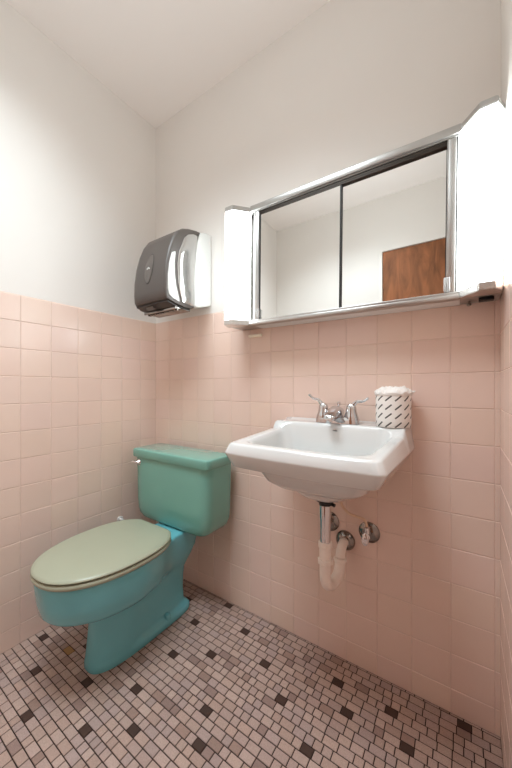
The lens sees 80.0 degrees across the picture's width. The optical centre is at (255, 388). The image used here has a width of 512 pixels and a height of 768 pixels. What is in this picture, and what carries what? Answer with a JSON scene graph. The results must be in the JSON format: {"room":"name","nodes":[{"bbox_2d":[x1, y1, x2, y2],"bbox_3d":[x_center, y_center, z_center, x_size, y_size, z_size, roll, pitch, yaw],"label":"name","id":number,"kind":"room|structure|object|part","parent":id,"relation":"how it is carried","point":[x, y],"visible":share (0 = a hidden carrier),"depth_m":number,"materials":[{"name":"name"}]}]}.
{"room":"public restroom","nodes":[
{"label":"public restroom","id":0,"kind":"room"},
{"bbox_2d":[0,0,155,653],"bbox_3d":[-1.059,-0.240,1.128,0.102,2.710,1.580,0,0,34],"label":"wall","id":1,"kind":"structure","parent":0,"point":[78,163],"depth_m":1.35,"materials":[{"name":"paint"}]},
{"bbox_2d":[5,0,329,128],"bbox_3d":[-0.374,-1.545,0.666,1.555,0.100,1.580,0,0,34],"label":"ceiling","id":2,"kind":"structure","parent":0,"point":[158,57],"depth_m":1.30,"materials":[{"name":"white paint"}]},
{"bbox_2d":[0,579,503,767],"bbox_3d":[-0.374,1.064,0.666,1.555,0.102,1.580,0,0,34],"label":"floor","id":3,"kind":"structure","parent":0,"point":[224,685],"depth_m":0.96,"materials":[{"name":"tile"}]},
{"bbox_2d":[30,443,230,674],"bbox_3d":[-0.504,0.655,1.245,0.509,0.716,0.690,0,0,34],"label":"toilet","id":4,"kind":"object","parent":3,"relation":"on","point":[123,579],"visible":0.99,"depth_m":1.19,"materials":[{"name":"teal ceramic"}]},
{"bbox_3d":[-0.570,0.615,1.146,0.376,0.018,0.452,0,0,34],"label":"seat","id":5,"kind":"part","parent":4,"relation":"part of","materials":[{"name":"beige plastic"}]},
{"bbox_3d":[-0.570,0.595,1.146,0.375,0.018,0.451,0,0,34],"label":"seat lid","id":6,"kind":"part","parent":4,"relation":"part of","materials":[{"name":"plastic"}]},
{"bbox_3d":[-0.504,0.818,1.242,0.366,0.389,0.671,0,0,34],"label":"bowl","id":7,"kind":"part","parent":4,"relation":"part of","materials":[{"name":"teal ceramic"}]},
{"bbox_3d":[-0.587,0.363,1.502,0.053,0.031,0.023,0,0,24],"label":"flush handle","id":8,"kind":"part","parent":4,"relation":"part of","materials":[{"name":"silver metal"}]},
{"bbox_3d":[-0.361,0.317,1.457,0.509,0.041,0.179,0,0,34],"label":"tank lid","id":9,"kind":"part","parent":4,"relation":"part of","materials":[{"name":"teal ceramic"}]},
{"bbox_3d":[-0.359,0.489,1.460,0.495,0.298,0.166,0,0,34],"label":"tank","id":10,"kind":"part","parent":4,"relation":"part of","materials":[{"name":"teal ceramic"}]},
{"bbox_2d":[156,0,500,736],"bbox_3d":[0.095,-0.240,1.362,1.755,2.710,0.102,0,0,34],"label":"wall","id":11,"kind":"structure","parent":0,"point":[416,608],"depth_m":1.12,"materials":[{"name":"tile"}]},
{"bbox_2d":[134,229,210,317],"bbox_3d":[-0.403,-0.552,1.462,0.261,0.409,0.286,0,0,34],"label":"paper towel dispenser","id":12,"kind":"object","parent":11,"relation":"attached to","point":[173,277],"visible":1,"depth_m":1.37,"materials":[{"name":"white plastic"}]},
{"bbox_3d":[-0.353,-0.488,1.315,0.007,0.214,0.065,0,0,34],"label":"cheek panel","id":13,"kind":"part","parent":12,"relation":"part of","materials":[{"name":"white plastic"}]},
{"bbox_3d":[-0.307,-0.547,1.380,0.010,0.336,0.122,0,0,34],"label":"panel","id":14,"kind":"part","parent":12,"relation":"part of","materials":[{"name":"grey plastic"}]},
{"bbox_2d":[248,334,261,337],"bbox_3d":[-0.004,-0.235,1.357,0.068,0.013,0.015,0,0,34],"label":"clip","id":15,"kind":"object","parent":11,"relation":"attached to","point":[252,335],"visible":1,"depth_m":1.35,"materials":[{"name":"beige plastic"}]},
{"bbox_2d":[225,417,414,502],"bbox_3d":[0.204,0.238,0.970,0.490,0.242,0.426,0,0,34],"label":"basin","id":16,"kind":"object","parent":11,"relation":"attached to","point":[322,462],"visible":0.98,"depth_m":0.87,"materials":[{"name":"white ceramic"}]},
{"bbox_2d":[317,501,354,590],"bbox_3d":[0.274,0.524,1.063,0.072,0.329,0.199,0,0,39],"label":"trap","id":17,"kind":"object","parent":16,"relation":"attached to","point":[345,540],"visible":0.99,"depth_m":1.00,"materials":[{"name":"white plastic"}]},
{"bbox_3d":[0.313,0.578,1.109,0.034,0.059,0.071,0,0,34],"label":"trap arm","id":18,"kind":"part","parent":17,"relation":"part of","materials":[{"name":"beige plastic"}]},
{"bbox_2d":[309,394,368,424],"bbox_3d":[0.275,0.071,1.072,0.223,0.104,0.121,0,0,34],"label":"faucet","id":19,"kind":"object","parent":16,"relation":"on","point":[334,414],"visible":1,"depth_m":1.06,"materials":[{"name":"silver metal"}]},
{"bbox_3d":[0.229,0.047,1.143,0.067,0.057,0.018,0,0,34],"label":"lever","id":20,"kind":"part","parent":19,"relation":"part of","materials":[{"name":"silver metal"}]},
{"bbox_3d":[0.272,0.088,1.070,0.048,0.054,0.114,0,0,34],"label":"spout","id":21,"kind":"part","parent":19,"relation":"part of","materials":[{"name":"silver metal"}]},
{"bbox_3d":[0.292,0.111,1.100,0.158,0.024,0.054,0,0,34],"label":"plate","id":22,"kind":"part","parent":19,"relation":"part of","materials":[{"name":"silver metal"}]},
{"bbox_3d":[0.357,0.052,1.057,0.069,0.048,0.018,0,0,34],"label":"lever","id":23,"kind":"part","parent":19,"relation":"part of","materials":[{"name":"silver metal"}]},
{"bbox_2d":[374,386,414,427],"bbox_3d":[0.447,0.057,0.995,0.114,0.132,0.116,0,0,-10],"label":"toilet paper roll","id":24,"kind":"object","parent":16,"relation":"on","point":[393,404],"visible":1,"depth_m":0.95,"materials":[{"name":"white paper"}]},
{"bbox_2d":[331,512,338,530],"bbox_3d":[0.266,0.509,1.146,0.074,0.074,0.063,0,0,34],"label":"shutoff valve","id":25,"kind":"object","parent":11,"relation":"attached to","point":[334,519],"visible":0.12,"depth_m":1.15,"materials":[{"name":"silver metal"}]},
{"bbox_2d":[224,95,504,330],"bbox_3d":[0.280,-0.496,1.080,0.928,0.497,0.158,1,0,34],"label":"upper cabinet","id":26,"kind":"object","parent":11,"relation":"attached to","point":[417,225],"visible":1,"depth_m":0.98,"materials":[{"name":"white metal"}]},
{"bbox_2d":[224,205,259,330],"bbox_3d":[-0.058,-0.504,1.308,0.117,0.486,0.158,0,0,34],"label":"lamp","id":27,"kind":"object","parent":26,"relation":"attached to","point":[239,220],"depth_m":1.25,"materials":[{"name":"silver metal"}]},
{"bbox_3d":[0.005,-0.303,1.233,0.015,0.042,0.012,1,0,34],"label":"finger pull","id":28,"kind":"part","parent":26,"relation":"part of","materials":[{"name":"white plastic"}]},
{"bbox_3d":[0.154,-0.498,1.147,0.329,0.435,0.004,1,0,34],"label":"mirror door","id":29,"kind":"part","parent":26,"relation":"part of","materials":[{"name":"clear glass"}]},
{"bbox_3d":[0.156,-0.498,1.146,0.334,0.436,0.006,1,0,34],"label":"edge trim","id":30,"kind":"part","parent":26,"relation":"part of","materials":[{"name":"black plastic"}]},
{"bbox_3d":[0.276,-0.267,1.062,0.720,0.022,0.027,1,0,34],"label":"rail","id":31,"kind":"part","parent":26,"relation":"part of","materials":[{"name":"metal"}]},
{"bbox_3d":[0.281,-0.730,1.060,0.720,0.028,0.025,1,0,34],"label":"rail","id":32,"kind":"part","parent":26,"relation":"part of","materials":[{"name":"metal"}]},
{"bbox_3d":[0.414,-0.488,0.980,0.336,0.422,0.004,1,0,34],"label":"mirror door","id":33,"kind":"part","parent":26,"relation":"part of","materials":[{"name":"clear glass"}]},
{"bbox_3d":[0.553,-0.486,0.887,0.002,0.422,0.006,1,0,34],"label":"edge trim","id":34,"kind":"part","parent":26,"relation":"part of","materials":[{"name":"silver metal"}]},
{"bbox_3d":[0.542,-0.296,0.868,0.015,0.042,0.012,1,0,34],"label":"finger pull","id":35,"kind":"part","parent":26,"relation":"part of","materials":[{"name":"white plastic"}]},
{"bbox_2d":[456,95,504,305],"bbox_3d":[0.622,-0.491,0.849,0.108,0.495,0.158,0,0,34],"label":"lamp","id":36,"kind":"object","parent":26,"relation":"attached to","point":[480,137],"depth_m":0.79,"materials":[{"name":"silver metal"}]},
{"bbox_2d":[359,522,379,545],"bbox_3d":[0.388,0.514,1.065,0.074,0.074,0.063,0,0,34],"label":"shutoff valve","id":37,"kind":"object","parent":11,"relation":"attached to","point":[370,534],"visible":0.99,"depth_m":1.07,"materials":[{"name":"silver metal"}]},
{"bbox_2d":[340,502,367,526],"bbox_3d":[0.345,0.360,1.093,0.112,0.243,0.020,0,0,34],"label":"tube","id":38,"kind":"object","parent":37,"relation":"attached to","point":[341,503],"visible":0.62,"depth_m":1.08,"materials":[{"name":"beige"}]},
{"bbox_3d":[0.373,0.516,1.042,0.024,0.042,0.010,0,0,34],"label":"oval knob","id":39,"kind":"part","parent":37,"relation":"part of","materials":[{"name":"silver metal"}]},
{"bbox_2d":[500,0,511,767],"bbox_3d":[0.311,-0.240,0.205,0.102,2.710,1.580,0,0,34],"label":"wall","id":40,"kind":"structure","parent":0,"point":[506,5],"depth_m":0.76,"materials":[{"name":"paint"}]}
]}

